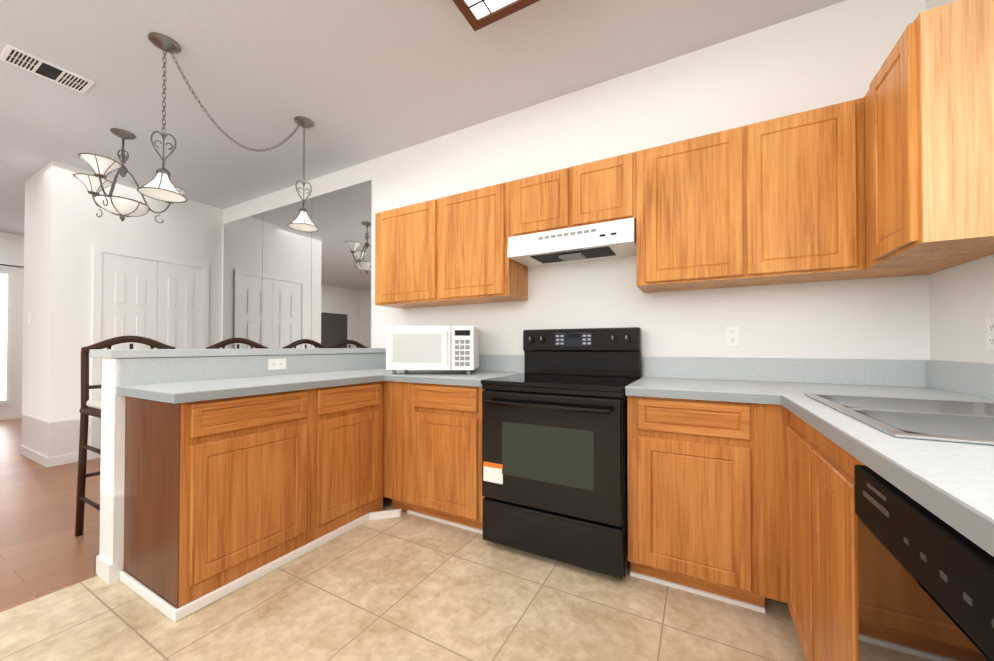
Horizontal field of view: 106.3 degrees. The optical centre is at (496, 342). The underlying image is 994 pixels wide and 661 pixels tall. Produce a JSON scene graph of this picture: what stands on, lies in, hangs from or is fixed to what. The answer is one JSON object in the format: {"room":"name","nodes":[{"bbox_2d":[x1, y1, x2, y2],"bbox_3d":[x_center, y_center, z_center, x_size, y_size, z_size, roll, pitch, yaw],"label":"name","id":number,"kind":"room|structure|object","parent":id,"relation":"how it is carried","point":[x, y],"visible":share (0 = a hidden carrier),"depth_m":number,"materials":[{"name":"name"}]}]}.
{"room":"kitchen","nodes":[
{"label":"kitchen","id":0,"kind":"room"},
{"bbox_2d":[0,232,23,414],"bbox_3d":[-8.294,-0.261,4.114,0.120,2.820,5.600,0,-1,29],"label":"wall","id":1,"kind":"structure","parent":0,"point":[11,249],"depth_m":5.70,"materials":[{"name":"white paint"}]},
{"bbox_2d":[0,270,11,403],"bbox_3d":[-7.416,-0.074,5.564,0.030,2.000,0.190,0,-1,29],"label":"window","id":2,"kind":"structure","parent":1,"relation":"in","point":[5,314],"depth_m":5.60,"materials":[{"name":"white"}]},
{"bbox_2d":[0,412,21,419],"bbox_3d":[-8.229,1.106,4.080,0.012,0.085,5.570,0,-1,29],"label":"baseboard","id":3,"kind":"structure","parent":1,"relation":"attached to","point":[13,415],"depth_m":5.65,"materials":[{"name":"white wood"}]},
{"bbox_2d":[0,264,23,267],"bbox_3d":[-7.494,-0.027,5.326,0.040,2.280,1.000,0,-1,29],"label":"curtain rod","id":4,"kind":"object","parent":1,"relation":"hanging from","point":[12,265],"depth_m":5.63,"materials":[{"name":"grey metal"}]},
{"bbox_2d":[0,418,100,611],"bbox_3d":[-5.351,1.171,2.560,6.760,0.080,5.720,0,-1,29],"label":"floor","id":5,"kind":"structure","parent":0,"point":[44,550],"depth_m":2.29,"materials":[{"name":"brown wood"}]},
{"bbox_2d":[75,336,174,536],"bbox_3d":[-2.148,0.542,2.279,0.514,1.173,0.484,0,-1,29],"label":"bar stool","id":6,"kind":"object","parent":5,"relation":"on","point":[92,407],"visible":0.42,"depth_m":2.17,"materials":[{"name":"brown wood"}]},
{"bbox_2d":[205,338,267,348],"bbox_3d":[-1.846,0.548,2.832,0.514,1.173,0.484,0,-1,29],"label":"bar stool","id":7,"kind":"object","parent":5,"relation":"on","point":[224,343],"visible":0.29,"depth_m":2.93,"materials":[{"name":"brown wood"}]},
{"bbox_2d":[283,339,327,347],"bbox_3d":[-1.571,0.554,3.337,0.514,1.173,0.484,0,-1,29],"label":"bar stool","id":8,"kind":"object","parent":5,"relation":"on","point":[305,342],"visible":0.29,"depth_m":3.44,"materials":[{"name":"brown wood"}]},
{"bbox_2d":[21,160,222,457],"bbox_3d":[-4.176,-0.259,4.260,0.930,2.820,1.400,0,-1,29],"label":"wall","id":9,"kind":"structure","parent":0,"point":[66,228],"depth_m":3.62,"materials":[{"name":"white paint"}]},
{"bbox_2d":[28,312,30,323],"bbox_3d":[-4.695,-0.245,3.738,0.070,0.116,0.012,0,-1,29],"label":"switch plate","id":10,"kind":"object","parent":9,"relation":"attached to","point":[29,317],"visible":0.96,"depth_m":3.73,"materials":[{"name":"white plastic"}]},
{"bbox_2d":[19,445,45,465],"bbox_3d":[-4.519,1.101,3.627,0.900,0.085,0.012,0,-1,29],"label":"baseboard","id":11,"kind":"structure","parent":9,"relation":"attached to","point":[41,459],"depth_m":3.63,"materials":[{"name":"white wood"}]},
{"bbox_2d":[44,451,100,466],"bbox_3d":[-3.770,1.105,4.005,0.012,0.085,1.392,0,-1,29],"label":"baseboard","id":12,"kind":"structure","parent":9,"relation":"attached to","point":[69,458],"depth_m":3.48,"materials":[{"name":"white wood"}]},
{"bbox_2d":[91,245,208,458],"bbox_3d":[-3.731,0.099,4.082,0.018,2.100,0.980,0,-1,29],"label":"closet door","id":13,"kind":"structure","parent":9,"relation":"attached to","point":[143,295],"depth_m":4.00,"materials":[{"name":"white wood"}]},
{"bbox_2d":[95,353,365,583],"bbox_3d":[-1.453,0.608,2.551,0.182,1.045,1.769,0,-1,29],"label":"wall","id":14,"kind":"structure","parent":0,"point":[109,560],"depth_m":1.77,"materials":[{"name":"white paint"}]},
{"bbox_2d":[89,348,385,357],"bbox_3d":[-1.473,0.064,2.556,0.275,0.040,1.773,0,-1,29],"label":"bar","id":15,"kind":"object","parent":14,"relation":"on","point":[121,353],"visible":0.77,"depth_m":2.08,"materials":[{"name":"laminate"}]},
{"bbox_2d":[0,497,805,660],"bbox_3d":[-0.807,1.142,0.083,3.590,0.080,5.720,0,-1,29],"label":"floor","id":16,"kind":"structure","parent":0,"point":[405,586],"depth_m":1.52,"materials":[{"name":"beige tile"}]},
{"bbox_2d":[119,381,400,621],"bbox_3d":[-1.200,0.688,2.094,0.693,0.875,1.145,0,-1,29],"label":"base cabinet","id":17,"kind":"object","parent":16,"relation":"on","point":[223,497],"visible":0.96,"depth_m":1.72,"materials":[{"name":"brown wood"}]},
{"bbox_2d":[383,381,414,513],"bbox_3d":[-0.730,0.696,2.807,0.797,0.876,0.626,0,-1,29],"label":"base cabinet","id":18,"kind":"object","parent":16,"relation":"on","point":[398,397],"depth_m":2.43,"materials":[{"name":"brown wood"}]},
{"bbox_2d":[117,353,523,403],"bbox_3d":[-0.782,0.167,2.200,1.331,0.168,1.753,0,-1,29],"label":"countertop","id":19,"kind":"structure","parent":18,"relation":"on","point":[174,380],"depth_m":2.13,"materials":[{"name":"laminate"}]},
{"bbox_2d":[268,358,285,369],"bbox_3d":[-1.412,0.141,2.395,0.008,0.070,0.115,0,-1,29],"label":"outlet","id":20,"kind":"object","parent":19,"relation":"attached to","point":[275,364],"visible":1,"depth_m":2.39,"materials":[{"name":"white plastic"}]},
{"bbox_2d":[386,326,478,374],"bbox_3d":[-0.431,0.054,2.602,0.580,0.320,0.390,0,-1,3],"label":"microwave","id":21,"kind":"object","parent":19,"relation":"on","point":[432,348],"visible":1,"depth_m":2.42,"materials":[{"name":"white plastic"}]},
{"bbox_2d":[411,383,484,533],"bbox_3d":[-0.155,0.693,2.494,0.512,0.876,0.626,0,-1,29],"label":"base cabinet","id":22,"kind":"object","parent":16,"relation":"on","point":[432,451],"depth_m":2.22,"materials":[{"name":"brown wood"}]},
{"bbox_2d":[481,327,641,578],"bbox_3d":[0.380,0.518,2.132,0.760,1.216,0.698,0,-1,29],"label":"range","id":23,"kind":"object","parent":16,"relation":"on","point":[554,457],"visible":0.94,"depth_m":1.89,"materials":[{"name":"black metal"}]},
{"bbox_2d":[627,396,789,612],"bbox_3d":[1.286,0.683,1.708,1.219,0.875,0.626,0,-1,29],"label":"base cabinet","id":24,"kind":"object","parent":16,"relation":"on","point":[707,500],"visible":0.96,"depth_m":1.57,"materials":[{"name":"brown wood"}]},
{"bbox_2d":[625,357,993,556],"bbox_3d":[0.809,0.124,0.841,1.221,0.460,2.617,0,-1,29],"label":"countertop","id":25,"kind":"structure","parent":24,"relation":"on","point":[921,432],"depth_m":1.23,"materials":[{"name":"laminate"}]},
{"bbox_2d":[804,393,993,444],"bbox_3d":[1.226,0.272,0.960,0.540,0.166,0.760,0,-1,29],"label":"basin","id":26,"kind":"object","parent":25,"relation":"in","point":[928,420],"depth_m":1.00,"materials":[{"name":"silver metal"}]},
{"bbox_2d":[787,411,864,660],"bbox_3d":[1.215,0.675,0.964,0.632,0.875,0.775,0,-1,29],"label":"base cabinet","id":27,"kind":"object","parent":16,"relation":"on","point":[823,563],"visible":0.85,"depth_m":1.02,"materials":[{"name":"brown wood"}]},
{"bbox_2d":[854,465,993,660],"bbox_3d":[0.868,0.671,0.364,0.614,0.868,0.598,0,-1,29],"label":"dishwasher","id":28,"kind":"object","parent":16,"relation":"on","point":[925,584],"visible":0.9,"depth_m":0.56,"materials":[{"name":"black metal"}]},
{"bbox_2d":[0,0,845,235],"bbox_3d":[-3.803,-1.749,1.682,10.350,0.100,5.840,0,-1,29],"label":"ceiling","id":29,"kind":"structure","parent":0,"point":[356,82],"depth_m":2.34,"materials":[{"name":"white paint"}]},
{"bbox_2d":[0,44,94,93],"bbox_3d":[-2.787,-1.686,2.318,0.225,0.010,0.350,0,-1,29],"label":"ceiling vent","id":30,"kind":"object","parent":29,"relation":"in","point":[26,61],"visible":1,"depth_m":2.30,"materials":[{"name":"white metal"}]},
{"bbox_2d":[73,128,185,222],"bbox_3d":[-3.012,-1.325,3.055,0.713,0.714,0.691,0,-1,29],"label":"chandelier","id":31,"kind":"object","parent":29,"relation":"hanging from","point":[97,182],"visible":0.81,"depth_m":2.95,"materials":[{"name":"white glass"}]},
{"bbox_2d":[137,32,318,231],"bbox_3d":[-1.677,-1.254,2.473,0.215,0.869,1.060,0,-1,29],"label":"pendant lights","id":32,"kind":"object","parent":29,"relation":"hanging from","point":[160,186],"visible":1,"depth_m":2.13,"materials":[{"name":"white glass"}]},
{"bbox_2d":[453,0,539,30],"bbox_3d":[-0.140,-1.661,1.255,0.610,0.084,1.220,0,-1,29],"label":"kitchen ceiling light","id":33,"kind":"object","parent":29,"relation":"attached to","point":[478,14],"visible":1,"depth_m":1.81,"materials":[{"name":"brown wood"}]},
{"bbox_2d":[222,0,929,377],"bbox_3d":[-2.434,-0.260,4.176,10.350,2.820,0.120,0,-1,29],"label":"wall","id":34,"kind":"structure","parent":0,"point":[824,56],"depth_m":2.20,"materials":[{"name":"white paint"}]},
{"bbox_2d":[223,180,371,348],"bbox_3d":[-2.279,-0.217,4.017,2.575,2.529,0.006,0,-1,29],"label":"mirror","id":35,"kind":"object","parent":34,"relation":"attached to","point":[284,284],"visible":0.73,"depth_m":3.87,"materials":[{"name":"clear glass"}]},
{"bbox_2d":[375,182,527,308],"bbox_3d":[-0.381,-0.664,2.808,1.195,0.735,0.317,0,-1,29],"label":"upper cabinet","id":36,"kind":"object","parent":34,"relation":"attached to","point":[448,250],"visible":1,"depth_m":2.62,"materials":[{"name":"brown wood"}]},
{"bbox_2d":[507,218,635,266],"bbox_3d":[0.478,-0.593,2.325,0.758,0.152,0.342,0,-1,29],"label":"range hood","id":37,"kind":"object","parent":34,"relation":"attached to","point":[607,240],"visible":0.96,"depth_m":2.20,"materials":[{"name":"white metal"}]},
{"bbox_2d":[509,152,635,236],"bbox_3d":[0.484,-0.854,2.339,0.770,0.365,0.317,0,-1,29],"label":"upper cabinet","id":38,"kind":"object","parent":34,"relation":"attached to","point":[600,191],"visible":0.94,"depth_m":2.17,"materials":[{"name":"brown wood"}]},
{"bbox_2d":[725,325,739,345],"bbox_3d":[1.302,-0.035,2.062,0.070,0.115,0.008,0,-1,29],"label":"outlet","id":39,"kind":"object","parent":34,"relation":"attached to","point":[732,335],"visible":1,"depth_m":2.06,"materials":[{"name":"white plastic"}]},
{"bbox_2d":[636,98,969,292],"bbox_3d":[1.360,-0.675,1.859,1.219,0.735,0.317,0,-1,29],"label":"upper cabinet","id":40,"kind":"object","parent":34,"relation":"attached to","point":[780,200],"visible":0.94,"depth_m":1.75,"materials":[{"name":"brown wood"}]},
{"bbox_2d":[925,0,993,363],"bbox_3d":[0.659,-0.319,-0.836,0.120,2.820,5.720,0,-1,29],"label":"wall","id":41,"kind":"structure","parent":0,"point":[961,300],"depth_m":1.49,"materials":[{"name":"white paint"}]},
{"bbox_2d":[864,0,993,268],"bbox_3d":[1.578,-0.681,1.316,0.317,0.735,0.458,0,-1,29],"label":"upper cabinet","id":42,"kind":"object","parent":41,"relation":"attached to","point":[929,139],"visible":1,"depth_m":1.17,"materials":[{"name":"brown wood"}]},
{"bbox_2d":[986,318,993,349],"bbox_3d":[1.765,-0.029,1.325,0.008,0.115,0.070,0,-1,29],"label":"outlet","id":43,"kind":"object","parent":41,"relation":"attached to","point":[989,333],"visible":1,"depth_m":1.33,"materials":[{"name":"white plastic"}]}
]}

